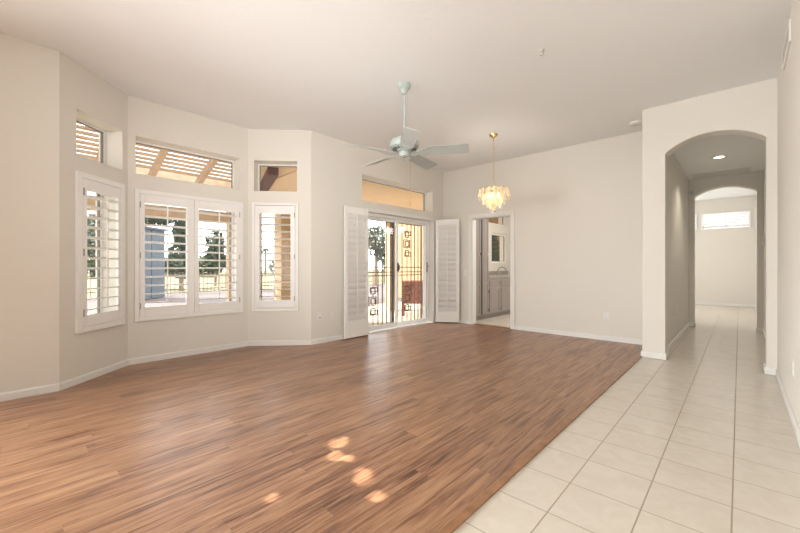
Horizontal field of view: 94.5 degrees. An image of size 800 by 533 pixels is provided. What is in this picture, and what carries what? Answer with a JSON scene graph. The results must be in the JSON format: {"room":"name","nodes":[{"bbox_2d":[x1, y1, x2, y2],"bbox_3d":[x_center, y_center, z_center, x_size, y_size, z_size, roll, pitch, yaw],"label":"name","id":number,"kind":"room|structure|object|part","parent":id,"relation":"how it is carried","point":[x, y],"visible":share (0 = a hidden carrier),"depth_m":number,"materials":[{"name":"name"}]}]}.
{"room":"empty living room","nodes":[
{"label":"empty living room","id":0,"kind":"room"},
{"bbox_2d":[0,32,58,392],"bbox_3d":[-4.838,-0.410,1.575,0.260,3.050,4.980,0,0,43],"label":"wall","id":1,"kind":"structure","parent":0,"point":[29,71],"depth_m":3.17,"materials":[{"name":"white paint"}]},
{"bbox_2d":[59,51,127,382],"bbox_3d":[-3.197,-0.410,3.800,0.260,3.050,0.960,0,0,-1],"label":"wall","id":2,"kind":"structure","parent":0,"point":[85,96],"depth_m":3.63,"materials":[{"name":"white paint"}]},
{"bbox_2d":[77,118,105,163],"bbox_3d":[-3.275,-1.280,3.796,0.045,0.430,0.595,0,0,-1],"label":"window","id":3,"kind":"structure","parent":2,"relation":"in","point":[102,132],"depth_m":4.07,"materials":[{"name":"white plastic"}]},
{"bbox_2d":[97,194,101,312],"bbox_3d":[-3.275,-0.135,3.793,0.045,1.440,0.510,0,0,-1],"label":"window","id":4,"kind":"structure","parent":2,"relation":"in","point":[99,203],"depth_m":4.02,"materials":[{"name":"white plastic"}]},
{"bbox_3d":[-3.275,-0.135,3.793,0.045,1.440,0.510,0,0,-1],"label":"frame","id":5,"kind":"part","parent":4,"relation":"part of","materials":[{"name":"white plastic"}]},
{"bbox_2d":[75,170,124,333],"bbox_3d":[-3.049,-0.135,3.790,0.115,1.540,0.615,0,0,-4],"label":"plantation shutter","id":6,"kind":"object","parent":2,"relation":"attached to","point":[84,182],"visible":1,"depth_m":3.69,"materials":[{"name":"white wood"}]},
{"bbox_3d":[-3.050,-0.135,3.790,0.030,1.424,0.499,0,0,-1],"label":"shutter panel","id":7,"kind":"part","parent":6,"relation":"part of","materials":[{"name":"white wood"}]},
{"bbox_3d":[-2.998,-0.150,3.792,0.011,1.144,0.012,0,0,-1],"label":"tilt rod","id":8,"kind":"part","parent":6,"relation":"part of","materials":[{"name":"white wood"}]},
{"bbox_2d":[128,95,247,358],"bbox_3d":[-2.701,-0.410,4.777,0.260,3.050,1.595,0,0,43],"label":"wall","id":9,"kind":"structure","parent":0,"point":[148,122],"depth_m":4.61,"materials":[{"name":"white paint"}]},
{"bbox_2d":[136,141,233,187],"bbox_3d":[-2.771,-1.280,4.816,0.045,0.430,1.200,0,0,43],"label":"window","id":10,"kind":"structure","parent":9,"relation":"in","point":[137,142],"depth_m":4.88,"materials":[{"name":"white plastic"}]},
{"bbox_2d":[134,189,242,321],"bbox_3d":[-2.595,-0.128,4.665,0.103,1.515,1.246,0,0,43],"label":"plantation shutter","id":11,"kind":"object","parent":9,"relation":"attached to","point":[192,308],"visible":1,"depth_m":4.61,"materials":[{"name":"white wood"}]},
{"bbox_3d":[-2.795,-0.128,4.457,0.030,1.420,0.575,0,0,43],"label":"panel","id":12,"kind":"part","parent":11,"relation":"part of","materials":[{"name":"white wood"}]},
{"bbox_3d":[-2.768,-0.148,4.409,0.011,1.140,0.012,0,0,43],"label":"tilt rod","id":13,"kind":"part","parent":11,"relation":"part of","materials":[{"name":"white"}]},
{"bbox_3d":[-2.404,-0.128,4.883,0.030,1.420,0.573,0,0,43],"label":"panel","id":14,"kind":"part","parent":11,"relation":"part of","materials":[{"name":"white wood"}]},
{"bbox_3d":[-2.366,-0.148,4.847,0.011,1.140,0.012,0,0,43],"label":"tilt rod","id":15,"kind":"part","parent":11,"relation":"part of","materials":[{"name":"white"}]},
{"bbox_2d":[230,212,232,300],"bbox_3d":[-2.764,-0.133,4.823,0.045,1.435,1.150,0,0,43],"label":"window","id":16,"kind":"structure","parent":9,"relation":"in","point":[231,218],"depth_m":5.22,"materials":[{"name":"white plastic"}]},
{"bbox_3d":[-2.764,-0.133,4.823,0.045,1.435,1.150,0,0,43],"label":"frame","id":17,"kind":"part","parent":16,"relation":"part of","materials":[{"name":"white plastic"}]},
{"bbox_2d":[261,167,296,179],"bbox_3d":[-2.508,-1.665,6.345,0.792,0.160,2.674,0,0,-44],"label":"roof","id":18,"kind":"structure","parent":9,"relation":"attached to","point":[282,170],"depth_m":6.11,"materials":[{"name":"beige wood"}]},
{"bbox_2d":[248,129,310,340],"bbox_3d":[-1.762,-0.410,5.364,0.972,3.050,0.260,0,0,-5],"label":"wall","id":19,"kind":"structure","parent":0,"point":[265,146],"depth_m":5.25,"materials":[{"name":"white paint"}]},
{"bbox_2d":[0,319,435,401],"bbox_3d":[-2.947,1.080,3.871,0.603,0.070,10.720,0,0,43],"label":"baseboard","id":20,"kind":"structure","parent":19,"relation":"attached to","point":[66,384],"depth_m":4.26,"materials":[{"name":"white wood"}]},
{"bbox_2d":[260,214,261,299],"bbox_3d":[-1.776,-0.135,5.441,0.555,1.420,0.045,0,0,-5],"label":"window","id":21,"kind":"structure","parent":19,"relation":"in","point":[260,214],"depth_m":5.40,"materials":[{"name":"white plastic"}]},
{"bbox_3d":[-1.776,-0.135,5.441,0.555,1.420,0.045,0,0,-5],"label":"frame","id":22,"kind":"part","parent":21,"relation":"part of","materials":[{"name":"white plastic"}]},
{"bbox_2d":[252,202,297,310],"bbox_3d":[-1.758,-0.138,5.210,0.636,1.525,0.103,0,0,-5],"label":"plantation shutter","id":23,"kind":"object","parent":19,"relation":"attached to","point":[269,207],"visible":1,"depth_m":5.20,"materials":[{"name":"white wood"}]},
{"bbox_3d":[-1.755,-0.151,5.164,0.012,1.147,0.011,0,0,-5],"label":"tilt rod","id":24,"kind":"part","parent":23,"relation":"part of","materials":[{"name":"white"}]},
{"bbox_2d":[258,164,296,190],"bbox_3d":[-1.777,-1.280,5.440,0.594,0.430,0.045,0,0,-5],"label":"window","id":25,"kind":"structure","parent":19,"relation":"in","point":[259,165],"depth_m":5.42,"materials":[{"name":"white plastic"}]},
{"bbox_2d":[0,314,641,532],"bbox_3d":[-0.486,1.145,3.907,4.180,0.060,14.300,0,0,43],"label":"floor","id":26,"kind":"structure","parent":0,"point":[400,430],"depth_m":2.49,"materials":[{"name":"laminate"}]},
{"bbox_2d":[476,219,488,320],"bbox_3d":[1.429,-0.065,7.799,0.640,2.360,0.735,0,0,43],"label":"pantry cabinet","id":27,"kind":"object","parent":26,"relation":"on","point":[482,225],"visible":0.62,"depth_m":7.65,"materials":[{"name":"grey wood"}]},
{"bbox_3d":[1.542,-0.715,7.482,0.015,0.790,0.250,0,0,43],"label":"raised panel","id":28,"kind":"part","parent":27,"relation":"part of","materials":[{"name":"white wood"}]},
{"bbox_3d":[1.542,0.069,7.482,0.015,0.528,0.250,0,0,43],"label":"raised panel","id":29,"kind":"part","parent":27,"relation":"part of","materials":[{"name":"white wood"}]},
{"bbox_3d":[1.542,0.664,7.482,0.015,0.572,0.250,0,0,43],"label":"raised panel","id":30,"kind":"part","parent":27,"relation":"part of","materials":[{"name":"beige wood"}]},
{"bbox_3d":[1.543,-0.715,7.481,0.019,0.880,0.340,0,0,43],"label":"cabinet door","id":31,"kind":"part","parent":27,"relation":"part of","materials":[{"name":"white wood"}]},
{"bbox_3d":[1.543,0.378,7.481,0.019,1.235,0.340,0,0,43],"label":"cabinet door","id":32,"kind":"part","parent":27,"relation":"part of","materials":[{"name":"white wood"}]},
{"bbox_3d":[1.783,-0.715,7.742,0.019,0.880,0.250,0,0,43],"label":"cabinet door","id":33,"kind":"part","parent":27,"relation":"part of","materials":[{"name":"white wood"}]},
{"bbox_3d":[1.782,-0.715,7.743,0.015,0.790,0.160,0,0,43],"label":"raised panel","id":34,"kind":"part","parent":27,"relation":"part of","materials":[{"name":"white wood"}]},
{"bbox_3d":[1.783,0.378,7.742,0.019,1.235,0.250,0,0,43],"label":"cabinet door","id":35,"kind":"part","parent":27,"relation":"part of","materials":[{"name":"white wood"}]},
{"bbox_3d":[1.782,0.069,7.743,0.015,0.528,0.160,0,0,43],"label":"raised panel","id":36,"kind":"part","parent":27,"relation":"part of","materials":[{"name":"white wood"}]},
{"bbox_3d":[1.782,0.664,7.743,0.015,0.572,0.160,0,0,43],"label":"raised panel","id":37,"kind":"part","parent":27,"relation":"part of","materials":[{"name":"white wood"}]},
{"bbox_2d":[486,278,499,318],"bbox_3d":[1.829,0.681,8.243,0.629,0.868,0.516,0,0,43],"label":"base cabinet","id":38,"kind":"object","parent":26,"relation":"on","point":[494,283],"visible":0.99,"depth_m":8.02,"materials":[{"name":"grey wood"}]},
{"bbox_3d":[2.057,0.367,8.040,0.019,0.125,0.460,0,0,43],"label":"drawer","id":39,"kind":"part","parent":38,"relation":"part of","materials":[{"name":"white wood"}]},
{"bbox_3d":[2.057,0.725,8.040,0.019,0.530,0.460,0,0,43],"label":"cabinet door","id":40,"kind":"part","parent":38,"relation":"part of","materials":[{"name":"beige wood"}]},
{"bbox_3d":[2.055,0.725,8.042,0.015,0.440,0.370,0,0,43],"label":"raised panel","id":41,"kind":"part","parent":38,"relation":"part of","materials":[{"name":"beige wood"}]},
{"bbox_2d":[489,271,509,277],"bbox_3d":[2.384,0.180,8.843,0.645,0.131,2.145,0,0,43],"label":"countertop","id":42,"kind":"structure","parent":38,"relation":"on","point":[492,274],"depth_m":9.13,"materials":[{"name":"stone"}]},
{"bbox_2d":[497,277,509,315],"bbox_3d":[2.204,0.681,8.652,0.629,0.868,0.586,0,0,43],"label":"base cabinet","id":43,"kind":"object","parent":26,"relation":"on","point":[504,281],"visible":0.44,"depth_m":8.40,"materials":[{"name":"white wood"}]},
{"bbox_3d":[2.432,0.725,8.449,0.019,0.530,0.530,0,0,43],"label":"cabinet door","id":44,"kind":"part","parent":43,"relation":"part of","materials":[{"name":"beige wood"}]},
{"bbox_3d":[2.430,0.725,8.451,0.015,0.440,0.440,0,0,43],"label":"raised panel","id":45,"kind":"part","parent":43,"relation":"part of","materials":[{"name":"beige wood"}]},
{"bbox_2d":[437,356,641,532],"bbox_3d":[-0.398,1.113,0.908,0.045,0.011,10.000,0,0,43],"label":"trim","id":46,"kind":"structure","parent":26,"relation":"on","point":[457,521],"depth_m":2.06,"materials":[{"name":"brown wood"}]},
{"bbox_2d":[311,131,442,339],"bbox_3d":[-0.244,-0.410,6.582,0.260,3.050,3.310,0,0,43],"label":"wall","id":47,"kind":"structure","parent":0,"point":[337,171],"depth_m":5.65,"materials":[{"name":"white paint"}]},
{"bbox_2d":[318,313,321,320],"bbox_3d":[-1.162,0.730,5.372,0.024,0.116,0.072,0,0,43],"label":"cable plate","id":48,"kind":"object","parent":47,"relation":"attached to","point":[319,314],"visible":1,"depth_m":5.37,"materials":[{"name":"white plastic"}]},
{"bbox_2d":[329,311,332,318],"bbox_3d":[-1.028,0.730,5.528,0.010,0.116,0.072,0,0,43],"label":"wall outlet","id":49,"kind":"object","parent":47,"relation":"attached to","point":[331,312],"visible":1,"depth_m":5.53,"materials":[{"name":"white plastic"}]},
{"bbox_2d":[269,170,422,210],"bbox_3d":[0.193,-1.655,9.255,2.670,0.180,7.300,0,0,43],"label":"roof","id":50,"kind":"structure","parent":47,"relation":"attached to","point":[372,192],"depth_m":7.83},
{"bbox_2d":[261,167,278,190],"bbox_3d":[-2.383,-1.505,6.624,0.160,0.120,1.750,0,0,-26],"label":"ceiling beam","id":51,"kind":"structure","parent":50,"relation":"attached to","point":[271,174],"depth_m":6.11,"materials":[{"name":"brown wood"}]},
{"bbox_2d":[344,205,367,338],"bbox_3d":[-0.681,0.085,5.821,0.093,2.030,0.517,0,0,43],"label":"shutter","id":52,"kind":"object","parent":47,"relation":"attached to","point":[355,218],"visible":1,"depth_m":5.78,"materials":[{"name":"white wood"}]},
{"bbox_3d":[-0.661,-0.010,5.782,0.011,1.600,0.012,0,0,43],"label":"tilt rod","id":53,"kind":"part","parent":52,"relation":"part of","materials":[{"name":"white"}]},
{"bbox_2d":[362,178,425,210],"bbox_3d":[-0.132,-1.285,6.819,0.045,0.420,1.880,0,0,43],"label":"window","id":54,"kind":"structure","parent":47,"relation":"in","point":[364,179],"depth_m":7.05,"materials":[{"name":"white plastic"}]},
{"bbox_2d":[366,208,434,332],"bbox_3d":[-0.022,0.077,6.796,0.258,2.075,1.835,0,0,43],"label":"door","id":55,"kind":"structure","parent":47,"relation":"in","point":[371,216],"depth_m":7.04,"materials":[{"name":"white plastic"}]},
{"bbox_2d":[368,219,392,324],"bbox_3d":[-0.432,0.120,6.592,0.024,1.930,0.860,0,0,43],"label":"security gate","id":56,"kind":"object","parent":55,"relation":"attached to","point":[391,223],"visible":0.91,"depth_m":6.71,"materials":[{"name":"brown metal"}]},
{"bbox_3d":[-0.352,0.116,6.532,0.030,1.942,0.880,0,0,43],"label":"sliding panel","id":57,"kind":"part","parent":55,"relation":"part of","materials":[{"name":"clear glass"}]},
{"bbox_2d":[393,222,421,321],"bbox_3d":[0.151,0.120,7.227,0.024,1.930,0.845,0,0,43],"label":"security gate","id":58,"kind":"object","parent":55,"relation":"attached to","point":[405,232],"visible":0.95,"depth_m":7.28,"materials":[{"name":"brown metal"}]},
{"bbox_3d":[0.234,0.116,7.118,0.030,1.942,0.895,0,0,43],"label":"sliding panel","id":59,"kind":"part","parent":55,"relation":"part of","materials":[{"name":"clear glass"}]},
{"bbox_2d":[0,0,792,172],"bbox_3d":[-1.228,-1.995,2.212,6.000,0.120,11.200,0,0,43],"label":"ceiling","id":60,"kind":"structure","parent":0,"point":[474,70],"depth_m":3.48,"materials":[{"name":"white paint"}]},
{"bbox_2d":[341,81,468,205],"bbox_3d":[0.036,-1.288,3.966,1.295,1.295,1.314,0,0,43],"label":"ceiling fan","id":61,"kind":"object","parent":60,"relation":"hanging from","point":[407,143],"visible":1,"depth_m":3.87,"materials":[{"name":"grey metal"}]},
{"bbox_3d":[-0.356,-1.211,3.762,0.475,0.052,0.155,0,0,-23],"label":"blade","id":62,"kind":"part","parent":61,"relation":"part of","materials":[{"name":"white wood"}]},
{"bbox_3d":[-0.241,-1.211,4.263,0.155,0.052,0.475,0,0,-41],"label":"blade","id":63,"kind":"part","parent":61,"relation":"part of","materials":[{"name":"white wood"}]},
{"bbox_3d":[0.086,-1.211,3.498,0.155,0.052,0.475,0,0,-5],"label":"blade","id":64,"kind":"part","parent":61,"relation":"part of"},
{"bbox_3d":[0.106,-0.913,3.912,0.021,0.546,0.011,0,0,20],"label":"pull chain","id":65,"kind":"part","parent":61,"relation":"part of","materials":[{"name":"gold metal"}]},
{"bbox_3d":[0.272,-1.211,4.309,0.155,0.052,0.475,0,0,31],"label":"blade","id":66,"kind":"part","parent":61,"relation":"part of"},
{"bbox_3d":[0.473,-1.211,3.836,0.475,0.052,0.155,0,0,13],"label":"blade","id":67,"kind":"part","parent":61,"relation":"part of","materials":[{"name":"white wood"}]},
{"bbox_2d":[479,133,507,209],"bbox_3d":[1.369,-1.363,5.417,0.472,1.145,0.466,0,0,43],"label":"chandelier","id":68,"kind":"object","parent":60,"relation":"hanging from","point":[492,135],"visible":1,"depth_m":5.41,"materials":[{"name":"gold metal"}]},
{"bbox_3d":[1.371,-1.000,5.424,0.417,0.330,0.417,0,0,43],"label":"brass frame","id":69,"kind":"part","parent":68,"relation":"part of","materials":[{"name":"brown"}]},
{"bbox_2d":[629,120,641,125],"bbox_3d":[3.163,-1.914,4.956,0.156,0.042,0.156,0,0,43],"label":"smoke detector","id":70,"kind":"object","parent":60,"relation":"attached to","point":[635,122],"visible":0.91,"depth_m":4.92,"materials":[{"name":"white plastic"}]},
{"bbox_2d":[488,216,509,273],"bbox_3d":[1.958,-0.255,9.020,0.210,2.740,3.260,0,0,43],"label":"wall","id":71,"kind":"structure","parent":0,"point":[504,229],"depth_m":9.77,"materials":[{"name":"white paint"}]},
{"bbox_2d":[492,233,504,262],"bbox_3d":[2.513,-0.465,9.569,0.045,0.760,0.820,0,0,43],"label":"window","id":72,"kind":"structure","parent":71,"relation":"in","point":[494,234],"depth_m":9.82,"materials":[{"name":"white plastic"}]},
{"bbox_2d":[443,131,641,339],"bbox_3d":[2.260,-0.410,6.449,3.610,3.050,0.120,0,0,43],"label":"wall","id":73,"kind":"structure","parent":0,"point":[578,208],"depth_m":5.94,"materials":[{"name":"white paint"}]},
{"bbox_2d":[436,219,458,321],"bbox_3d":[0.940,0.085,7.331,0.465,2.030,0.098,0,0,11],"label":"shutter","id":74,"kind":"object","parent":73,"relation":"attached to","point":[447,230],"visible":1,"depth_m":7.31,"materials":[{"name":"white wood"}]},
{"bbox_3d":[0.945,0.085,7.354,0.465,2.030,0.028,0,0,11],"label":"shutter panel","id":75,"kind":"part","parent":74,"relation":"part of","materials":[{"name":"white wood"}]},
{"bbox_3d":[0.933,0.018,7.292,0.012,1.655,0.011,0,0,11],"label":"tilt rod","id":76,"kind":"part","parent":74,"relation":"part of","materials":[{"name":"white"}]},
{"bbox_2d":[468,210,514,328],"bbox_3d":[1.727,0.058,6.930,0.945,2.115,0.142,0,0,43],"label":"trim","id":77,"kind":"structure","parent":73,"relation":"attached to","point":[472,219],"depth_m":7.15,"materials":[{"name":"white wood"}]},
{"bbox_2d":[474,323,509,328],"bbox_3d":[1.731,1.114,6.934,0.775,0.010,0.130,0,0,43],"label":"trim","id":78,"kind":"structure","parent":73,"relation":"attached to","point":[474,323],"depth_m":6.96,"materials":[{"name":"brown wood"}]},
{"bbox_2d":[603,312,608,319],"bbox_3d":[3.109,0.741,5.582,0.072,0.116,0.010,0,0,43],"label":"wall outlet","id":79,"kind":"object","parent":73,"relation":"attached to","point":[605,314],"visible":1,"depth_m":5.58,"materials":[{"name":"white plastic"}]},
{"bbox_2d":[458,319,775,374],"bbox_3d":[2.371,1.080,5.701,4.785,0.070,0.833,0,0,43],"label":"baseboard","id":80,"kind":"structure","parent":73,"relation":"attached to","point":[541,330],"depth_m":5.57,"materials":[{"name":"white wood"}]},
{"bbox_2d":[453,304,799,532],"bbox_3d":[2.253,1.147,4.379,3.800,0.056,18.700,0,0,43],"label":"floor tile","id":81,"kind":"structure","parent":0,"point":[699,439],"depth_m":2.18,"materials":[{"name":"tile"}]},
{"bbox_2d":[668,153,688,344],"bbox_3d":[4.272,-0.410,5.832,0.190,3.050,3.130,0,0,43],"label":"wall","id":82,"kind":"structure","parent":0,"point":[678,183],"depth_m":5.67,"materials":[{"name":"white paint"}]},
{"bbox_2d":[642,78,776,368],"bbox_3d":[3.552,-0.410,4.219,1.310,3.050,0.220,0,0,43],"label":"wall","id":83,"kind":"structure","parent":0,"point":[750,110],"depth_m":4.30,"materials":[{"name":"white paint"}]},
{"bbox_2d":[673,135,764,180],"bbox_3d":[4.750,-1.645,5.413,1.120,0.080,3.200,0,0,43],"label":"ceiling","id":84,"kind":"structure","parent":0,"point":[742,151],"depth_m":5.30,"materials":[{"name":"white paint"}]},
{"bbox_2d":[710,155,727,158],"bbox_3d":[4.671,-1.600,5.418,0.196,0.010,0.196,0,0,43],"label":"recessed light","id":85,"kind":"object","parent":84,"relation":"in","point":[718,156],"visible":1,"depth_m":5.42,"materials":[{"name":"white"}]},
{"bbox_2d":[692,167,750,178],"bbox_3d":[5.522,-1.601,6.374,0.760,0.008,0.460,0,0,43],"label":"ceiling vent","id":86,"kind":"object","parent":84,"relation":"in","point":[738,170],"visible":1,"depth_m":6.35,"materials":[{"name":"white metal"}]},
{"bbox_2d":[695,195,755,304],"bbox_3d":[8.486,-0.410,11.282,3.650,3.050,0.200,0,0,43],"label":"wall","id":87,"kind":"structure","parent":0,"point":[725,259],"depth_m":10.48,"materials":[{"name":"white paint"}]},
{"bbox_2d":[701,210,750,229],"bbox_3d":[9.221,-1.300,10.493,1.060,0.470,0.082,0,0,43],"label":"window","id":88,"kind":"structure","parent":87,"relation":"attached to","point":[746,218],"depth_m":10.48,"materials":[{"name":"white glass"}]},
{"bbox_2d":[695,187,756,200],"bbox_3d":[6.814,-1.985,9.423,3.900,0.100,5.300,0,0,43],"label":"ceiling","id":89,"kind":"structure","parent":0,"point":[726,192],"depth_m":9.81,"materials":[{"name":"white paint"}]},
{"bbox_2d":[689,171,763,327],"bbox_3d":[5.821,-0.410,6.670,1.340,3.050,0.200,0,0,43],"label":"wall","id":90,"kind":"structure","parent":0,"point":[752,181],"depth_m":6.47,"materials":[{"name":"white paint"}]},
{"bbox_2d":[756,0,799,428],"bbox_3d":[3.442,-0.410,3.186,0.195,3.050,18.550,0,0,43],"label":"wall","id":91,"kind":"structure","parent":0,"point":[788,80],"depth_m":2.86,"materials":[{"name":"white paint"}]},
{"bbox_2d":[668,302,764,350],"bbox_3d":[5.558,1.080,8.180,3.530,0.070,8.330,0,0,43],"label":"baseboard","id":92,"kind":"structure","parent":91,"relation":"attached to","point":[685,328],"depth_m":6.87,"materials":[{"name":"white wood"}]},
{"bbox_2d":[782,19,790,69],"bbox_3d":[3.116,-1.775,2.983,0.012,0.170,0.560,0,0,43],"label":"air vent","id":93,"kind":"object","parent":91,"relation":"in","point":[787,41],"visible":1,"depth_m":2.92,"materials":[{"name":"white"}]},
{"bbox_2d":[776,369,799,447],"bbox_3d":[0.509,1.080,0.143,0.013,0.070,9.900,0,0,43],"label":"baseboard","id":94,"kind":"structure","parent":91,"relation":"attached to","point":[794,423],"depth_m":2.74,"materials":[{"name":"white wood"}]},
{"bbox_2d":[792,359,793,376],"bbox_3d":[2.806,0.724,2.644,0.010,0.116,0.072,0,0,43],"label":"wall outlet","id":95,"kind":"object","parent":91,"relation":"attached to","point":[792,359],"visible":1,"depth_m":2.63,"materials":[{"name":"white plastic"}]},
{"label":"outside","id":96,"kind":"structure","parent":0,"visible":0},
{"bbox_2d":[368,302,432,333],"bbox_3d":[-2.798,1.265,6.639,4.100,0.100,18.000,0,0,43],"label":"patio slab","id":97,"kind":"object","parent":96,"point":[409,315],"depth_m":9.18,"materials":[{"name":"concrete"}]},
{"bbox_2d":[77,123,230,301],"bbox_3d":[-4.145,-0.457,4.889,1.820,3.344,5.000,0,0,43],"label":"lattice cover","id":98,"kind":"object","parent":97,"relation":"on","point":[159,160],"visible":0.15,"depth_m":6.06,"materials":[{"name":"beige wood"}]},
{"bbox_3d":[-3.234,-0.115,7.066,0.140,2.660,0.120,0,0,43],"label":"post","id":99,"kind":"part","parent":98,"relation":"part of","materials":[{"name":"beige wood"}]},
{"bbox_2d":[275,214,289,299],"bbox_3d":[-2.476,-0.045,7.877,0.330,2.520,0.330,0,0,43],"label":"patio column","id":100,"kind":"structure","parent":97,"relation":"on","point":[277,221],"depth_m":7.76,"materials":[{"name":"beige paint"}]},
{"bbox_2d":[384,222,394,310],"bbox_3d":[-0.265,-0.045,10.287,0.260,2.520,0.260,0,0,43],"label":"patio column","id":101,"kind":"structure","parent":97,"relation":"on","point":[388,223],"depth_m":10.20,"materials":[{"name":"beige paint"}]},
{"bbox_2d":[402,280,422,315],"bbox_3d":[0.342,0.785,9.322,0.600,0.860,0.520,0,0,0],"label":"planter","id":102,"kind":"object","parent":97,"relation":"on","point":[404,282],"visible":0.56,"depth_m":9.06,"materials":[{"name":"red brick"}]},
{"bbox_3d":[0.084,1.065,9.100,0.060,0.300,0.060,0,0,0],"label":"leg","id":103,"kind":"part","parent":102,"relation":"part of","materials":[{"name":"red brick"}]},
{"bbox_2d":[398,218,499,297],"bbox_3d":[1.782,-0.435,12.887,6.200,3.300,0.200,0,0,43],"label":"wall","id":104,"kind":"structure","parent":97,"relation":"on","point":[403,261],"depth_m":14.06,"materials":[{"name":"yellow paint"}]},
{"bbox_2d":[492,235,499,260],"bbox_3d":[2.782,0.053,10.940,0.399,2.328,0.507,0,0,43],"label":"shrub","id":105,"kind":"object","parent":97,"relation":"on","point":[495,243],"visible":0.25,"depth_m":10.87,"materials":[{"name":"green plant"}]},
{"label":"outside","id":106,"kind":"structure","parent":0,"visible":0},
{"bbox_2d":[87,283,401,314],"bbox_3d":[-0.703,1.350,19.645,10.400,0.230,52.000,0,0,43],"label":"gravel","id":107,"kind":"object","parent":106,"point":[202,295],"depth_m":14.28,"materials":[{"name":"beige gravel"}]},
{"bbox_2d":[145,226,168,298],"bbox_3d":[-9.709,-0.135,13.676,0.750,2.700,2.310,0,0,5],"label":"garden shed","id":108,"kind":"object","parent":107,"relation":"on","point":[154,238],"visible":0.38,"depth_m":14.14,"materials":[{"name":"grey"}]},
{"bbox_3d":[-9.705,-0.095,13.666,0.560,2.620,0.690,0,0,5],"label":"wall panel","id":109,"kind":"part","parent":108,"relation":"part of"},
{"bbox_3d":[-9.648,-0.095,14.384,0.560,2.620,0.690,0,0,5],"label":"wall panel","id":110,"kind":"part","parent":108,"relation":"part of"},
{"bbox_2d":[87,269,384,297],"bbox_3d":[-6.191,0.690,20.609,0.070,1.050,30.060,0,0,43],"label":"iron fence","id":111,"kind":"object","parent":107,"relation":"on","point":[183,274],"visible":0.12,"depth_m":17.45,"materials":[{"name":"brown metal"}]},
{"bbox_3d":[-6.191,0.378,20.609,0.030,0.035,30.000,0,0,43],"label":"rail","id":112,"kind":"part","parent":111,"relation":"part of","materials":[{"name":"brown metal"}]},
{"bbox_3d":[-6.191,1.018,20.609,0.030,0.035,30.000,0,0,43],"label":"rail","id":113,"kind":"part","parent":111,"relation":"part of","materials":[{"name":"brown metal"}]},
{"bbox_2d":[368,224,385,285],"bbox_3d":[-1.356,-0.718,23.588,2.482,3.972,3.062,0,0,43],"label":"shade tree","id":114,"kind":"object","parent":107,"relation":"on","point":[379,227],"visible":0.44,"depth_m":23.32,"materials":[{"name":"green plant"}]},
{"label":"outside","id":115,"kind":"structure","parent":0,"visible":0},
{"bbox_2d":[87,269,385,297],"bbox_3d":[-24.166,1.440,76.461,101.000,0.350,200.000,0,0,43],"label":"lawn","id":116,"kind":"structure","parent":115,"point":[222,278],"depth_m":29.25,"materials":[{"name":"green plant"}]},
{"bbox_2d":[87,213,94,256],"bbox_3d":[-16.112,-0.810,20.149,2.681,4.158,3.248,0,0,43],"label":"shade tree","id":117,"kind":"object","parent":116,"relation":"on","point":[90,222],"visible":0.09,"depth_m":19.29,"materials":[{"name":"green plant"}]},
{"bbox_2d":[87,256,94,275],"bbox_3d":[-36.101,-0.067,44.006,2.943,3.042,4.067,0,0,43],"label":"bush","id":118,"kind":"object","parent":116,"relation":"on","point":[90,263],"visible":0.17,"depth_m":43.15,"materials":[{"name":"green plant"}]},
{"bbox_2d":[145,217,185,290],"bbox_3d":[-12.155,-0.820,18.934,1.420,4.175,3.104,0,0,43],"label":"pine tree","id":119,"kind":"object","parent":116,"relation":"on","point":[177,239],"visible":0.52,"depth_m":19.11,"materials":[{"name":"green plant"}]},
{"bbox_2d":[165,257,172,275],"bbox_3d":[-32.150,-0.050,51.997,2.902,3.168,3.952,0,0,43],"label":"bush","id":120,"kind":"object","parent":116,"relation":"on","point":[168,257],"visible":0.03,"depth_m":51.23,"materials":[{"name":"green plant"}]},
{"bbox_2d":[199,254,224,276],"bbox_3d":[-22.959,-0.021,44.038,2.902,2.949,4.011,0,0,43],"label":"bush","id":121,"kind":"object","parent":116,"relation":"on","point":[201,263],"visible":0.17,"depth_m":43.33,"materials":[{"name":"green plant"}]},
{"bbox_2d":[203,228,225,285],"bbox_3d":[-11.971,-0.637,24.659,1.291,3.810,2.096,0,0,43],"label":"shade tree","id":122,"kind":"object","parent":116,"relation":"on","point":[209,256],"visible":0.71,"depth_m":24.22,"materials":[{"name":"green plant"}]},
{"bbox_2d":[262,248,273,272],"bbox_3d":[-21.834,-0.890,60.069,2.998,4.329,2.838,0,0,43],"label":"palm tree","id":123,"kind":"object","parent":116,"relation":"on","point":[264,250],"visible":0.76,"depth_m":59.87,"materials":[{"name":"green plant"}]},
{"bbox_2d":[268,259,273,272],"bbox_3d":[-16.627,-0.122,51.988,2.845,3.060,4.031,0,0,43],"label":"bush","id":124,"kind":"object","parent":116,"relation":"on","point":[272,262],"visible":0.06,"depth_m":51.09,"materials":[{"name":"green plant"}]}
]}

